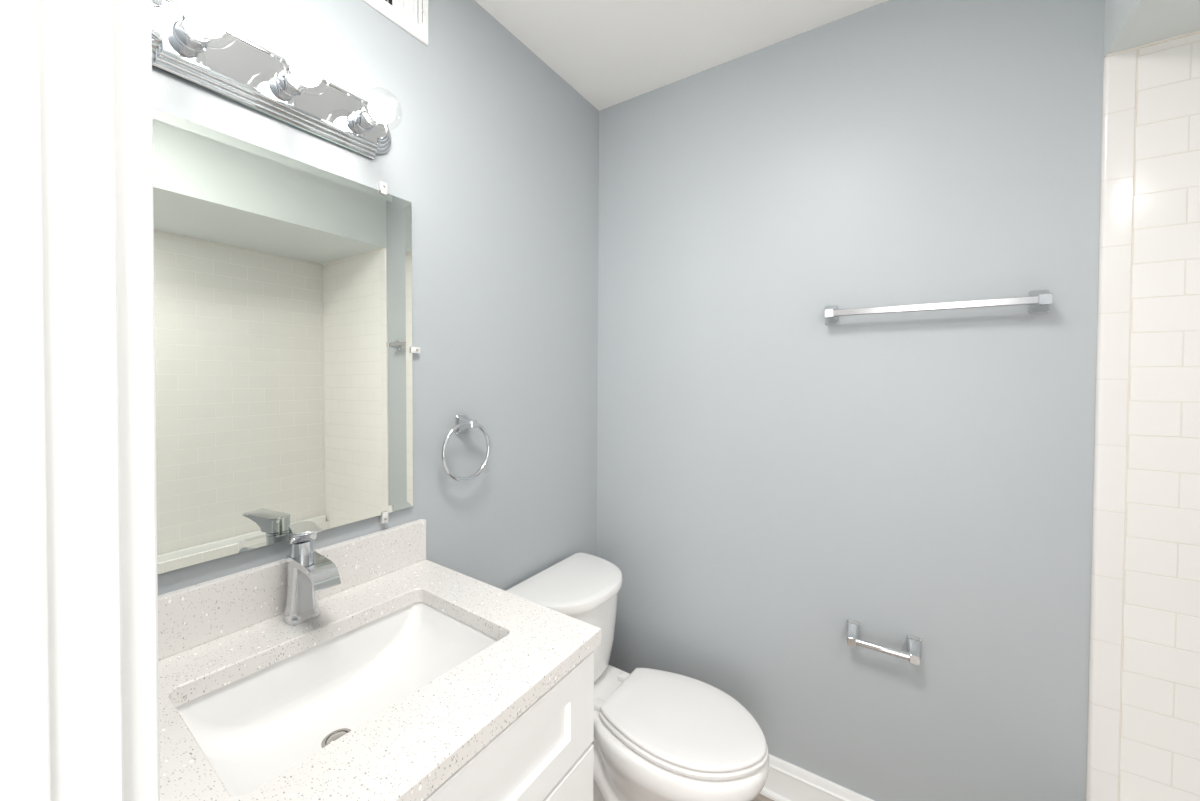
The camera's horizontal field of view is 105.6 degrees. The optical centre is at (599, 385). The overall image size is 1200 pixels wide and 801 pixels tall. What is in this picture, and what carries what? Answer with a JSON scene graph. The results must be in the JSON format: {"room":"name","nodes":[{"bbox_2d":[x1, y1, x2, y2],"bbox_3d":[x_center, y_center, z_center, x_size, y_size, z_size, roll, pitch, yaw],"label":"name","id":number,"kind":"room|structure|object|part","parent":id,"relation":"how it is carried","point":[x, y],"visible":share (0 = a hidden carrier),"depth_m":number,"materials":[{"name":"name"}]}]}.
{"room":"bathroom","nodes":[
{"label":"bathroom","id":0,"kind":"room"},
{"bbox_2d":[152,0,598,594],"bbox_3d":[-0.468,0.118,1.264,0.100,2.442,1.705,1,1,33],"label":"wall","id":1,"kind":"structure","parent":0,"point":[494,155],"depth_m":1.33,"materials":[{"name":"grey paint"}]},
{"bbox_2d":[151,0,393,159],"bbox_3d":[-0.572,-0.584,0.863,0.148,0.124,0.463,1,1,33],"label":"vanity light","id":2,"kind":"object","parent":1,"relation":"attached to","point":[192,44],"visible":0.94,"depth_m":0.84,"materials":[{"name":"silver metal"}]},
{"bbox_2d":[172,14,212,51],"bbox_3d":[-0.672,-0.583,0.752,0.037,0.045,0.045,1,1,33],"label":"socket","id":3,"kind":"object","parent":2,"relation":"attached to","point":[184,38],"depth_m":0.75,"materials":[{"name":"silver metal"}]},
{"bbox_2d":[275,65,307,96],"bbox_3d":[-0.591,-0.585,0.875,0.037,0.045,0.045,1,1,33],"label":"socket","id":4,"kind":"object","parent":2,"relation":"attached to","point":[286,85],"depth_m":0.87,"materials":[{"name":"silver metal"}]},
{"bbox_2d":[353,105,379,130],"bbox_3d":[-0.510,-0.586,0.998,0.037,0.045,0.045,1,1,33],"label":"socket","id":5,"kind":"object","parent":2,"relation":"attached to","point":[363,120],"depth_m":0.99,"materials":[{"name":"silver metal"}]},
{"bbox_2d":[152,107,412,573],"bbox_3d":[-0.639,-0.072,0.890,0.010,0.764,0.610,1,1,33],"label":"wall mirror","id":6,"kind":"object","parent":1,"relation":"attached to","point":[283,284],"visible":0.6,"depth_m":0.88,"materials":[{"name":"white mirror"}]},
{"bbox_2d":[158,519,425,660],"bbox_3d":[-0.635,0.402,0.908,0.020,0.102,0.650,1,1,33],"label":"backsplash","id":7,"kind":"structure","parent":1,"relation":"attached to","point":[192,616],"depth_m":0.87,"materials":[{"name":"white stone"}]},
{"bbox_2d":[378,181,386,194],"bbox_3d":[-0.513,-0.465,1.076,0.015,0.027,0.015,1,1,33],"label":"mirror clip","id":8,"kind":"object","parent":1,"relation":"attached to","point":[382,186],"visible":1,"depth_m":1.07,"materials":[{"name":"white plastic"}]},
{"bbox_2d":[379,511,387,523],"bbox_3d":[-0.517,0.315,1.087,0.018,0.027,0.015,1,1,33],"label":"mirror clip","id":9,"kind":"object","parent":1,"relation":"attached to","point":[383,518],"visible":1,"depth_m":1.08,"materials":[{"name":"white plastic"}]},
{"bbox_2d":[362,0,427,45],"bbox_3d":[-0.522,-0.964,1.045,0.020,0.176,0.304,1,1,33],"label":"air vent","id":10,"kind":"object","parent":1,"relation":"in","point":[411,16],"visible":1,"depth_m":1.13,"materials":[{"name":"white metal"}]},
{"bbox_2d":[410,347,419,352],"bbox_3d":[-0.469,-0.088,1.152,0.014,0.015,0.027,1,1,33],"label":"mirror clip","id":11,"kind":"object","parent":1,"relation":"attached to","point":[412,349],"visible":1,"depth_m":1.15,"materials":[{"name":"white plastic"}]},
{"bbox_2d":[441,415,490,481],"bbox_3d":[-0.379,0.174,1.257,0.057,0.179,0.166,1,1,33],"label":"towel ring","id":12,"kind":"object","parent":1,"relation":"attached to","point":[463,423],"visible":1,"depth_m":1.26,"materials":[{"name":"silver metal"}]},
{"bbox_3d":[-0.369,0.112,1.270,0.057,0.054,0.039,1,1,33],"label":"post","id":13,"kind":"part","parent":12,"relation":"part of","materials":[{"name":"silver metal"}]},
{"bbox_2d":[475,0,887,110],"bbox_3d":[0.406,-1.104,-0.166,3.100,0.060,3.100,1,1,33],"label":"ceiling","id":14,"kind":"structure","parent":0,"point":[611,52],"depth_m":1.42,"materials":[{"name":"white paint"}]},
{"bbox_2d":[752,793,773,800],"bbox_3d":[0.365,1.399,-0.165,3.100,0.060,3.000,1,1,33],"label":"floor","id":15,"kind":"structure","parent":0,"point":[760,797],"depth_m":1.48,"materials":[{"name":"beige tile"}]},
{"bbox_2d":[423,651,593,800],"bbox_3d":[-0.418,0.918,0.763,0.554,0.862,0.632,1,1,33],"label":"vanity cabinet","id":16,"kind":"object","parent":15,"relation":"on","point":[546,753],"visible":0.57,"depth_m":0.75,"materials":[{"name":"white paint"}]},
{"bbox_2d":[158,519,600,800],"bbox_3d":[-0.405,0.420,0.757,0.570,0.132,0.651,1,1,33],"label":"countertop","id":17,"kind":"structure","parent":16,"relation":"on","point":[214,634],"depth_m":0.76,"materials":[{"name":"white stone"}]},
{"bbox_2d":[283,521,340,625],"bbox_3d":[-0.545,0.361,0.857,0.154,0.186,0.061,1,1,38],"label":"faucet","id":18,"kind":"object","parent":17,"relation":"on","point":[309,572],"visible":1,"depth_m":0.87,"materials":[{"name":"silver metal"}]},
{"bbox_3d":[-0.564,0.284,0.868,0.042,0.034,0.096,-1,1,-43],"label":"handle","id":19,"kind":"part","parent":18,"relation":"part of","materials":[{"name":"silver metal"}]},
{"bbox_3d":[-0.540,0.345,0.856,0.145,0.033,0.042,1,1,38],"label":"spout","id":20,"kind":"part","parent":18,"relation":"part of","materials":[{"name":"silver metal"}]},
{"bbox_2d":[176,602,498,796],"bbox_3d":[-0.406,0.560,0.765,0.338,0.146,0.448,1,1,36],"label":"sink basin","id":21,"kind":"object","parent":17,"relation":"in","point":[253,728],"visible":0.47,"depth_m":0.83,"materials":[{"name":"white ceramic"}]},
{"bbox_3d":[-0.109,0.964,0.749,0.021,0.550,0.316,1,1,33],"label":"door","id":22,"kind":"part","parent":16,"relation":"part of","materials":[{"name":"white paint"}]},
{"bbox_2d":[506,552,768,800],"bbox_3d":[0.114,0.988,1.361,0.747,0.707,0.420,1,1,33],"label":"toilet","id":23,"kind":"object","parent":15,"relation":"on","point":[660,735],"visible":0.67,"depth_m":1.26,"materials":[{"name":"white ceramic"}]},
{"bbox_3d":[-0.082,0.648,1.487,0.272,0.035,0.420,1,1,33],"label":"tank lid","id":24,"kind":"part","parent":23,"relation":"part of","materials":[{"name":"white ceramic"}]},
{"bbox_3d":[-0.084,0.809,1.490,0.249,0.286,0.394,1,1,33],"label":"tank","id":25,"kind":"part","parent":23,"relation":"part of","materials":[{"name":"white ceramic"}]},
{"bbox_3d":[0.126,1.149,1.356,0.717,0.385,0.356,1,1,33],"label":"bowl","id":26,"kind":"part","parent":23,"relation":"part of","materials":[{"name":"white ceramic"}]},
{"bbox_3d":[0.241,0.947,1.277,0.442,0.016,0.335,1,1,33],"label":"seat","id":27,"kind":"part","parent":23,"relation":"part of","materials":[{"name":"white plastic"}]},
{"bbox_3d":[0.240,0.928,1.277,0.435,0.017,0.327,1,1,33],"label":"lid","id":28,"kind":"part","parent":23,"relation":"part of","materials":[{"name":"white plastic"}]},
{"bbox_2d":[597,0,1199,800],"bbox_3d":[0.953,0.156,1.283,2.250,2.502,0.108,1,1,33],"label":"wall","id":29,"kind":"structure","parent":0,"point":[772,476],"depth_m":1.29,"materials":[{"name":"grey paint"}]},
{"bbox_2d":[760,754,873,800],"bbox_3d":[0.579,1.280,1.474,1.394,0.124,0.026,1,1,33],"label":"baseboard","id":30,"kind":"structure","parent":29,"relation":"attached to","point":[786,781],"depth_m":1.44,"materials":[{"name":"white paint"}]},
{"bbox_2d":[847,619,921,665],"bbox_3d":[0.802,0.735,1.293,0.184,0.058,0.069,1,1,33],"label":"toilet paper holder","id":31,"kind":"object","parent":29,"relation":"attached to","point":[913,651],"visible":1,"depth_m":1.27,"materials":[{"name":"silver metal"}]},
{"bbox_3d":[0.740,0.734,1.334,0.035,0.058,0.069,1,1,33],"label":"post","id":32,"kind":"part","parent":31,"relation":"part of","materials":[{"name":"silver metal"}]},
{"bbox_3d":[0.864,0.736,1.252,0.035,0.058,0.069,1,1,33],"label":"post","id":33,"kind":"part","parent":31,"relation":"part of","materials":[{"name":"silver metal"}]},
{"bbox_2d":[824,290,1052,324],"bbox_3d":[0.880,-0.210,1.231,0.498,0.057,0.067,1,1,33],"label":"towel bar","id":34,"kind":"object","parent":29,"relation":"attached to","point":[1039,301],"visible":1,"depth_m":1.17,"materials":[{"name":"silver metal"}]},
{"bbox_3d":[0.687,-0.213,1.358,0.037,0.057,0.067,1,1,33],"label":"post","id":35,"kind":"part","parent":34,"relation":"part of","materials":[{"name":"silver metal"}]},
{"bbox_3d":[1.072,-0.206,1.103,0.037,0.057,0.067,1,1,33],"label":"post","id":36,"kind":"part","parent":34,"relation":"part of","materials":[{"name":"silver metal"}]},
{"bbox_2d":[1086,49,1136,800],"bbox_3d":[1.191,0.294,1.066,0.050,2.115,0.010,1,1,33],"label":"trim","id":37,"kind":"structure","parent":29,"relation":"attached to","point":[1119,70],"depth_m":1.06,"materials":[{"name":"white paint"}]},
{"bbox_2d":[1103,0,1199,57],"bbox_3d":[1.055,-0.915,0.252,0.687,0.326,1.490,1,1,33],"label":"soffit","id":38,"kind":"structure","parent":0,"point":[1128,24],"depth_m":0.97,"materials":[{"name":"white paint"}]},
{"bbox_3d":[0.014,0.143,-0.008,2.107,2.442,0.115,1,1,33],"label":"wall","id":39,"kind":"structure","parent":0,"visible":0},
{"bbox_2d":[0,0,159,800],"bbox_3d":[-0.306,0.301,0.215,0.079,2.115,0.134,1,1,33],"label":"trim","id":40,"kind":"structure","parent":39,"relation":"attached to","point":[79,665],"depth_m":0.22,"materials":[{"name":"white paint"}]},
{"bbox_3d":[1.354,0.150,0.000,0.120,2.442,1.605,1,1,33],"label":"wall","id":41,"kind":"structure","parent":0,"visible":0},
{"bbox_2d":[1106,30,1199,800],"bbox_3d":[1.051,0.126,0.269,0.684,1.757,1.490,1,1,33],"label":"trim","id":42,"kind":"structure","parent":41,"relation":"attached to","point":[1198,31],"depth_m":1.04,"materials":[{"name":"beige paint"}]}
]}

